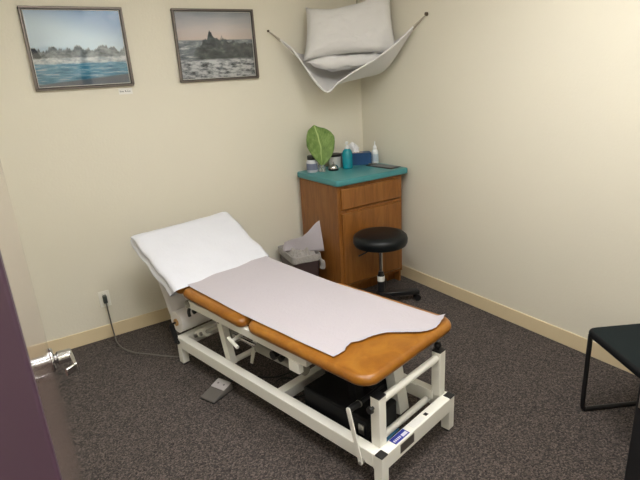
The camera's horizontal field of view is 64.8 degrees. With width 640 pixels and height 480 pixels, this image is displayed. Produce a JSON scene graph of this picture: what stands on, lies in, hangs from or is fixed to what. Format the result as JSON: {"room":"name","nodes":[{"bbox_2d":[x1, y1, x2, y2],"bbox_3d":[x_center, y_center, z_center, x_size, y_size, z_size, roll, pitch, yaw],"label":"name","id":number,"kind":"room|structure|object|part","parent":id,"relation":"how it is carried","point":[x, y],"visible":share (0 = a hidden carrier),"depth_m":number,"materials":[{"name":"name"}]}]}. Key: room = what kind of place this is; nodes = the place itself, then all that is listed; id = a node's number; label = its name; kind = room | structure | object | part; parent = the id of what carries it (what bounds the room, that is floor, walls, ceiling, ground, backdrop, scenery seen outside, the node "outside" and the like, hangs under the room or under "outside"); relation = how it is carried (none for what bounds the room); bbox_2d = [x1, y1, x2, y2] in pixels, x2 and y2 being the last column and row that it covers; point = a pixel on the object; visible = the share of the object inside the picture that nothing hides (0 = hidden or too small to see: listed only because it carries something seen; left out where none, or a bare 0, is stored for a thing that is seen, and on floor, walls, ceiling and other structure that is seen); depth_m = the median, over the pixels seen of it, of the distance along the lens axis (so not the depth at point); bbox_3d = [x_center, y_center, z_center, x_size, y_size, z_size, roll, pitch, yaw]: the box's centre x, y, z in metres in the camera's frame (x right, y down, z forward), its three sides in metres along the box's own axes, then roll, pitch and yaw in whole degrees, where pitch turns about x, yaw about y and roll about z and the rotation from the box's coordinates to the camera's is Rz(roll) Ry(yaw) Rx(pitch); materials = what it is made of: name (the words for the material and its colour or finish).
{"room":"examination room","nodes":[
{"label":"examination room","id":0,"kind":"room"},
{"bbox_2d":[0,0,362,341],"bbox_3d":[-0.911,-0.778,3.656,3.180,2.700,0.100,-15,21,-30],"label":"wall","id":1,"kind":"structure","parent":0,"point":[87,171],"depth_m":3.48,"materials":[{"name":"beige paint"}]},
{"bbox_2d":[17,5,134,91],"bbox_3d":[-1.472,-1.173,3.086,0.579,0.470,0.023,-15,21,-30],"label":"framed photograph","id":2,"kind":"object","parent":1,"relation":"attached to","point":[68,47],"visible":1,"depth_m":3.08,"materials":[{"name":"blue paper"}]},
{"bbox_2d":[98,290,111,307],"bbox_3d":[-1.506,0.412,3.527,0.072,0.116,0.010,-15,21,-30],"label":"wall outlet","id":3,"kind":"object","parent":1,"relation":"attached to","point":[106,292],"visible":0.81,"depth_m":3.52,"materials":[{"name":"white plastic"}]},
{"bbox_2d":[47,308,170,353],"bbox_3d":[-0.805,0.468,4.018,2.980,0.100,0.009,-15,21,-30],"label":"baseboard","id":4,"kind":"structure","parent":1,"relation":"attached to","point":[127,325],"depth_m":3.59,"materials":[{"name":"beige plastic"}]},
{"bbox_2d":[118,88,132,94],"bbox_3d":[-1.270,-0.972,3.293,0.086,0.038,0.003,-15,21,-30],"label":"card","id":5,"kind":"object","parent":1,"relation":"attached to","point":[121,90],"visible":1,"depth_m":3.29,"materials":[{"name":"white paper"}]},
{"bbox_2d":[170,8,258,82],"bbox_3d":[-0.721,-1.365,3.538,0.600,0.470,0.023,-15,21,-30],"label":"framed photograph","id":6,"kind":"object","parent":1,"relation":"attached to","point":[211,44],"visible":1,"depth_m":3.53,"materials":[{"name":"grey paper"}]},
{"bbox_2d":[267,0,427,92],"bbox_3d":[0.185,-1.519,3.630,0.860,0.861,0.793,-15,21,-30],"label":"hammock","id":7,"kind":"object","parent":1,"relation":"hanging from","point":[326,80],"visible":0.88,"depth_m":3.76,"materials":[{"name":"white fabric"}]},
{"bbox_2d":[308,52,379,71],"bbox_3d":[0.228,-1.362,3.867,0.670,0.124,0.260,-4,18,-2],"label":"pillow","id":8,"kind":"object","parent":7,"relation":"on","point":[332,63],"visible":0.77,"depth_m":3.76,"materials":[{"name":"white fabric"}]},
{"bbox_2d":[303,0,394,60],"bbox_3d":[0.215,-1.606,3.736,0.715,0.490,0.244,-3,18,1],"label":"pillow","id":9,"kind":"object","parent":8,"relation":"on","point":[365,26],"visible":1,"depth_m":3.68,"materials":[{"name":"white fabric"}]},
{"bbox_3d":[0.694,-1.529,3.536,0.102,0.100,0.037,5,20,24],"label":"cord","id":10,"kind":"part","parent":7,"relation":"part of","materials":[{"name":"white fabric"}]},
{"bbox_2d":[55,275,639,479],"bbox_3d":[0.587,1.152,1.997,3.180,0.100,5.300,-15,21,-30],"label":"floor","id":11,"kind":"structure","parent":0,"point":[518,414],"depth_m":2.63,"materials":[{"name":"grey carpet"}]},
{"bbox_2d":[102,295,192,356],"bbox_3d":[-1.091,0.593,3.323,0.951,0.328,0.140,5,20,24],"label":"power cord","id":12,"kind":"object","parent":11,"relation":"on","point":[104,297],"visible":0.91,"depth_m":3.49,"materials":[{"name":"black plastic"}]},
{"bbox_2d":[200,378,233,403],"bbox_3d":[-0.591,0.857,2.880,0.116,0.047,0.166,8,22,32],"label":"foot pedal","id":13,"kind":"object","parent":11,"relation":"on","point":[220,388],"visible":1,"depth_m":2.87,"materials":[{"name":"grey plastic"}]},
{"bbox_3d":[-0.570,0.832,2.908,0.100,0.018,0.066,8,22,32],"label":"plate","id":14,"kind":"part","parent":13,"relation":"part of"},
{"bbox_2d":[229,371,304,397],"bbox_3d":[-0.262,0.838,2.912,0.559,0.024,0.272,-6,18,-7],"label":"cable","id":15,"kind":"object","parent":11,"relation":"on","point":[290,371],"visible":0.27,"depth_m":3.00,"materials":[{"name":"black plastic"}]},
{"bbox_2d":[278,245,325,276],"bbox_3d":[-0.146,0.254,4.079,0.264,0.390,0.402,-11,20,-22],"label":"waste bin","id":16,"kind":"object","parent":11,"relation":"on","point":[309,263],"visible":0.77,"depth_m":3.92,"materials":[{"name":"brown plastic"}]},
{"bbox_2d":[285,247,314,256],"bbox_3d":[-0.169,0.067,4.028,0.196,0.084,0.320,-11,20,-22],"label":"crumpled paper","id":17,"kind":"object","parent":16,"relation":"in","point":[293,252],"visible":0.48,"depth_m":3.94,"materials":[{"name":"white paper"}]},
{"bbox_2d":[283,221,323,250],"bbox_3d":[-0.135,-0.031,3.943,0.331,0.244,0.035,0,18,10],"label":"paper sheet","id":18,"kind":"object","parent":16,"relation":"in","point":[313,239],"visible":0.99,"depth_m":3.94,"materials":[{"name":"white paper"}]},
{"bbox_2d":[169,283,454,479],"bbox_3d":[-0.205,0.449,2.838,1.870,0.801,0.689,14,25,43],"label":"table","id":19,"kind":"object","parent":11,"relation":"on","point":[354,396],"visible":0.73,"depth_m":2.34,"materials":[{"name":"tan leather vinyl"},{"name":"white painted metal"},{"name":"black plastic"}]},
{"bbox_2d":[175,286,189,293],"bbox_3d":[-0.745,0.076,3.231,0.434,0.275,0.650,14,25,43],"label":"cushion","id":20,"kind":"object","parent":19,"relation":"on","point":[180,291],"depth_m":2.93,"materials":[{"name":"orange leather"}]},
{"bbox_3d":[-0.867,0.721,3.208,0.045,0.112,0.045,14,25,43],"label":"leg","id":21,"kind":"part","parent":19,"relation":"part of","materials":[{"name":"white metal"}]},
{"bbox_2d":[158,281,210,332],"bbox_3d":[-0.783,0.258,3.361,0.329,0.495,0.574,14,25,43],"label":"paper roll","id":22,"kind":"object","parent":19,"relation":"hanging from","point":[175,304],"visible":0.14,"depth_m":3.20,"materials":[{"name":"paper"}]},
{"bbox_3d":[-0.688,0.569,3.352,0.050,0.070,0.568,14,25,43],"label":"rail","id":23,"kind":"part","parent":19,"relation":"part of","materials":[{"name":"white metal"}]},
{"bbox_2d":[130,212,268,296],"bbox_3d":[-0.752,0.067,3.233,0.502,0.311,0.712,14,25,43],"label":"pillow","id":24,"kind":"object","parent":19,"relation":"on","point":[178,256],"visible":0.98,"depth_m":3.15,"materials":[{"name":"white fabric"}]},
{"bbox_3d":[-0.610,0.522,3.009,0.283,0.171,0.028,14,25,43],"label":"strut rod","id":25,"kind":"part","parent":19,"relation":"part of","materials":[{"name":"white metal"}]},
{"bbox_2d":[183,287,252,326],"bbox_3d":[-0.368,0.283,2.935,0.559,0.076,0.669,14,25,43],"label":"cushion","id":26,"kind":"object","parent":19,"relation":"on","point":[195,298],"depth_m":2.70,"materials":[{"name":"orange leather"}]},
{"bbox_3d":[-0.539,0.559,2.880,0.117,0.315,0.040,14,25,43],"label":"lift arm","id":27,"kind":"part","parent":19,"relation":"part of"},
{"bbox_3d":[-0.428,0.530,2.690,0.091,0.044,0.114,14,25,43],"label":"locking handle","id":28,"kind":"part","parent":19,"relation":"part of","materials":[{"name":"white metal"}]},
{"bbox_3d":[-0.409,0.555,2.780,0.220,0.028,0.024,14,25,43],"label":"actuator rod","id":29,"kind":"part","parent":19,"relation":"part of","materials":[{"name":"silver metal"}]},
{"bbox_3d":[-0.411,0.458,2.612,1.010,0.046,0.030,14,25,43],"label":"rail","id":30,"kind":"part","parent":19,"relation":"part of","materials":[{"name":"white metal"}]},
{"bbox_3d":[-0.363,0.578,2.830,0.115,0.304,0.012,14,25,43],"label":"linkage rod","id":31,"kind":"part","parent":19,"relation":"part of","materials":[{"name":"white metal"}]},
{"bbox_3d":[-0.203,0.565,2.504,0.081,0.070,0.062,14,25,43],"label":"adjuster knob","id":32,"kind":"part","parent":19,"relation":"part of","materials":[{"name":"black plastic"}]},
{"bbox_3d":[-0.307,0.778,2.644,1.530,0.070,0.050,14,25,43],"label":"rail","id":33,"kind":"part","parent":19,"relation":"part of","materials":[{"name":"white metal"}]},
{"bbox_3d":[-0.038,0.734,2.729,0.050,0.060,0.463,14,25,43],"label":"cross rail","id":34,"kind":"part","parent":19,"relation":"part of","materials":[{"name":"white metal"}]},
{"bbox_2d":[188,256,444,355],"bbox_3d":[-0.106,0.298,2.680,1.428,0.063,0.595,14,25,43],"label":"paper","id":35,"kind":"object","parent":19,"relation":"on","point":[324,315],"visible":1,"depth_m":2.62,"materials":[{"name":"white paper"}]},
{"bbox_2d":[249,283,450,385],"bbox_3d":[0.136,0.418,2.471,0.810,0.052,0.683,14,25,43],"label":"cushion","id":36,"kind":"object","parent":19,"relation":"on","point":[368,361],"depth_m":2.20,"materials":[{"name":"orange leather"}]},
{"bbox_3d":[0.145,0.827,2.122,0.077,0.265,0.009,12,24,39],"label":"lever","id":37,"kind":"part","parent":19,"relation":"part of","materials":[{"name":"white metal"}]},
{"bbox_3d":[0.169,0.715,2.338,0.109,0.354,0.050,14,25,43],"label":"lift arm","id":38,"kind":"part","parent":19,"relation":"part of","materials":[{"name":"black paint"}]},
{"bbox_2d":[358,423,363,435],"bbox_3d":[0.182,0.835,2.221,0.030,0.050,0.005,14,25,43],"label":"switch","id":39,"kind":"object","parent":19,"relation":"attached to","point":[360,425],"depth_m":2.22,"materials":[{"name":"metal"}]},
{"bbox_3d":[0.209,0.694,2.065,0.034,0.034,0.027,14,25,43],"label":"knob","id":40,"kind":"part","parent":19,"relation":"part of","materials":[{"name":"black plastic"}]},
{"bbox_3d":[0.246,0.755,2.116,0.047,0.238,0.047,14,25,43],"label":"post","id":41,"kind":"part","parent":19,"relation":"part of","materials":[{"name":"white metal"}]},
{"bbox_3d":[0.261,1.006,2.132,0.045,0.112,0.045,14,25,43],"label":"leg","id":42,"kind":"part","parent":19,"relation":"part of","materials":[{"name":"white metal"}]},
{"bbox_3d":[0.372,0.669,2.520,0.123,0.404,0.075,14,25,43],"label":"lift arm","id":43,"kind":"part","parent":19,"relation":"part of"},
{"bbox_3d":[0.380,0.883,2.190,0.001,0.045,0.100,14,25,43],"label":"rating plate","id":44,"kind":"part","parent":19,"relation":"part of","materials":[{"name":"black metal"}]},
{"bbox_3d":[0.437,0.855,2.280,0.050,0.075,0.568,14,25,43],"label":"rail","id":45,"kind":"part","parent":19,"relation":"part of","materials":[{"name":"white metal"}]},
{"bbox_3d":[0.056,0.643,2.988,1.530,0.070,0.050,14,25,43],"label":"rail","id":46,"kind":"part","parent":19,"relation":"part of","materials":[{"name":"white metal"}]},
{"bbox_3d":[0.568,0.635,2.422,0.047,0.238,0.047,14,25,43],"label":"post","id":47,"kind":"part","parent":19,"relation":"part of","materials":[{"name":"white metal"}]},
{"bbox_3d":[0.556,0.498,2.380,0.034,0.037,0.034,14,25,43],"label":"knob","id":48,"kind":"part","parent":19,"relation":"part of","materials":[{"name":"black plastic"}]},
{"bbox_3d":[0.627,0.869,2.479,0.045,0.112,0.045,14,25,43],"label":"leg","id":49,"kind":"part","parent":19,"relation":"part of","materials":[{"name":"white metal"}]},
{"bbox_2d":[299,175,401,288],"bbox_3d":[0.269,-0.080,4.175,0.623,0.916,0.551,-15,21,-30],"label":"base cabinet","id":50,"kind":"object","parent":11,"relation":"on","point":[343,211],"visible":0.61,"depth_m":3.92,"materials":[{"name":"brown wood"}]},
{"bbox_2d":[297,163,407,186],"bbox_3d":[0.254,-0.541,4.034,0.695,0.045,0.580,-15,21,-30],"label":"countertop","id":51,"kind":"structure","parent":50,"relation":"on","point":[358,173],"depth_m":3.87,"materials":[{"name":"teal laminate"}]},
{"bbox_2d":[306,155,317,172],"bbox_3d":[-0.064,-0.607,4.011,0.089,0.132,0.089,-15,21,-30],"label":"jar","id":52,"kind":"object","parent":51,"relation":"on","point":[312,165],"visible":0.97,"depth_m":3.98,"materials":[{"name":"grey plastic"}]},
{"bbox_2d":[306,125,334,171],"bbox_3d":[-0.001,-0.723,3.979,0.267,0.365,0.081,-15,21,-30],"label":"plant","id":53,"kind":"object","parent":51,"relation":"on","point":[320,141],"visible":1,"depth_m":3.98,"materials":[{"name":"green plant"}]},
{"bbox_2d":[318,164,325,171],"bbox_3d":[0.015,-0.574,4.018,0.056,0.055,0.056,-15,21,-30],"label":"glass jar","id":54,"kind":"object","parent":51,"relation":"on","point":[321,167],"depth_m":4.00,"materials":[{"name":"white"}]},
{"bbox_2d":[328,162,338,170],"bbox_3d":[0.106,-0.594,4.043,0.084,0.067,0.084,-15,21,-30],"label":"bell","id":55,"kind":"object","parent":51,"relation":"on","point":[333,167],"visible":1,"depth_m":4.02,"materials":[{"name":"silver metal"}]},
{"bbox_2d":[329,152,341,167],"bbox_3d":[0.123,-0.659,4.165,0.108,0.112,0.108,-15,21,-30],"label":"jar","id":56,"kind":"object","parent":51,"relation":"on","point":[336,157],"visible":0.61,"depth_m":4.12,"materials":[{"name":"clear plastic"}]},
{"bbox_3d":[0.120,-0.702,4.151,0.108,0.022,0.108,-15,21,-30],"label":"lid","id":57,"kind":"part","parent":56,"relation":"part of","materials":[{"name":"black plastic"}]},
{"bbox_2d":[342,141,352,168],"bbox_3d":[0.219,-0.685,4.059,0.082,0.216,0.082,-15,21,-30],"label":"sanitizer bottle","id":58,"kind":"object","parent":51,"relation":"on","point":[347,160],"visible":1,"depth_m":4.04,"materials":[{"name":"teal plastic"}]},
{"bbox_2d":[341,142,371,165],"bbox_3d":[0.300,-0.728,4.218,0.244,0.190,0.112,-4,18,-2],"label":"tissue box","id":59,"kind":"object","parent":51,"relation":"on","point":[359,157],"visible":0.79,"depth_m":4.19,"materials":[{"name":"blue cardboard"}]},
{"bbox_2d":[371,141,378,163],"bbox_3d":[0.458,-0.731,4.207,0.059,0.184,0.059,-15,21,-30],"label":"spray bottle","id":60,"kind":"object","parent":51,"relation":"on","point":[374,154],"visible":0.89,"depth_m":4.19,"materials":[{"name":"white plastic"}]},
{"bbox_2d":[366,163,400,168],"bbox_3d":[0.508,-0.603,4.076,0.110,0.016,0.280,-18,23,-38],"label":"clipboard","id":61,"kind":"object","parent":51,"relation":"on","point":[369,164],"visible":1,"depth_m":4.06,"materials":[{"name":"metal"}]},
{"bbox_3d":[0.401,-0.070,3.960,0.623,0.817,0.018,-15,21,-30],"label":"frame","id":62,"kind":"part","parent":50,"relation":"part of","materials":[{"name":"brown wood"}]},
{"bbox_3d":[0.394,-0.348,3.852,0.567,0.165,0.018,-15,21,-30],"label":"drawer","id":63,"kind":"part","parent":50,"relation":"part of","materials":[{"name":"brown wood"}]},
{"bbox_3d":[0.416,0.026,3.975,0.567,0.583,0.018,-15,21,-30],"label":"cabinet door","id":64,"kind":"part","parent":50,"relation":"part of","materials":[{"name":"brown wood"}]},
{"bbox_2d":[353,227,420,301],"bbox_3d":[0.458,0.225,3.764,0.596,0.572,0.586,-15,21,-30],"label":"stool","id":65,"kind":"object","parent":11,"relation":"on","point":[380,240],"visible":0.77,"depth_m":3.68,"materials":[{"name":"black leather"}]},
{"bbox_3d":[0.324,0.401,3.917,0.266,0.046,0.060,6,20,27],"label":"arm","id":66,"kind":"part","parent":65,"relation":"part of","materials":[{"name":"black plastic"}]},
{"bbox_3d":[0.442,-0.007,3.705,0.402,0.094,0.402,-15,21,-30],"label":"seat","id":67,"kind":"part","parent":65,"relation":"part of","materials":[{"name":"black leather"}]},
{"bbox_3d":[0.542,0.457,3.705,0.060,0.046,0.266,-12,20,-25],"label":"arm","id":68,"kind":"part","parent":65,"relation":"part of","materials":[{"name":"black plastic"}]},
{"bbox_3d":[0.628,0.399,3.866,0.266,0.046,0.060,-6,18,-8],"label":"arm","id":69,"kind":"part","parent":65,"relation":"part of","materials":[{"name":"black plastic"}]},
{"bbox_2d":[580,323,639,410],"bbox_3d":[1.566,0.507,2.237,0.530,0.862,0.476,-5,18,-3],"label":"chair","id":70,"kind":"object","parent":11,"relation":"on","point":[622,342],"visible":0.89,"depth_m":2.35,"materials":[{"name":"grey fabric"}]},
{"bbox_2d":[358,0,639,341],"bbox_3d":[1.821,-0.498,2.295,0.100,2.700,5.200,-15,21,-30],"label":"wall","id":71,"kind":"structure","parent":0,"point":[514,125],"depth_m":3.13,"materials":[{"name":"beige paint"}]},
{"bbox_2d":[401,265,633,374],"bbox_3d":[1.296,0.510,3.496,0.009,0.100,3.141,-15,21,-30],"label":"baseboard","id":72,"kind":"structure","parent":71,"relation":"attached to","point":[574,341],"depth_m":3.43,"materials":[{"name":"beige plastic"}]},
{"bbox_3d":[0.865,-0.023,1.029,2.980,2.700,0.120,-15,21,-30],"label":"wall","id":73,"kind":"structure","parent":0,"visible":0},
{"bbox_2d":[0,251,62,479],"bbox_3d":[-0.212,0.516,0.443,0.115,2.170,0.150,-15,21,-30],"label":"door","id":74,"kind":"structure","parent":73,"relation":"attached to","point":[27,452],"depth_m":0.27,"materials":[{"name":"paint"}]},
{"bbox_2d":[0,160,81,479],"bbox_3d":[-0.513,0.396,0.957,0.169,2.088,1.050,-14,21,-29],"label":"door","id":75,"kind":"structure","parent":73,"relation":"in","point":[43,360],"depth_m":0.85,"materials":[{"name":"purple wood"}]},
{"bbox_3d":[-0.685,0.326,1.350,0.057,0.066,0.128,-14,21,-29],"label":"lever","id":76,"kind":"part","parent":75,"relation":"part of","materials":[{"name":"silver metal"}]},
{"bbox_2d":[624,384,639,479],"bbox_3d":[0.771,0.260,1.039,0.090,2.172,0.159,-15,21,-30],"label":"trim","id":77,"kind":"structure","parent":73,"relation":"attached to","point":[632,472],"depth_m":1.14,"materials":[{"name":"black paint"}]}
]}

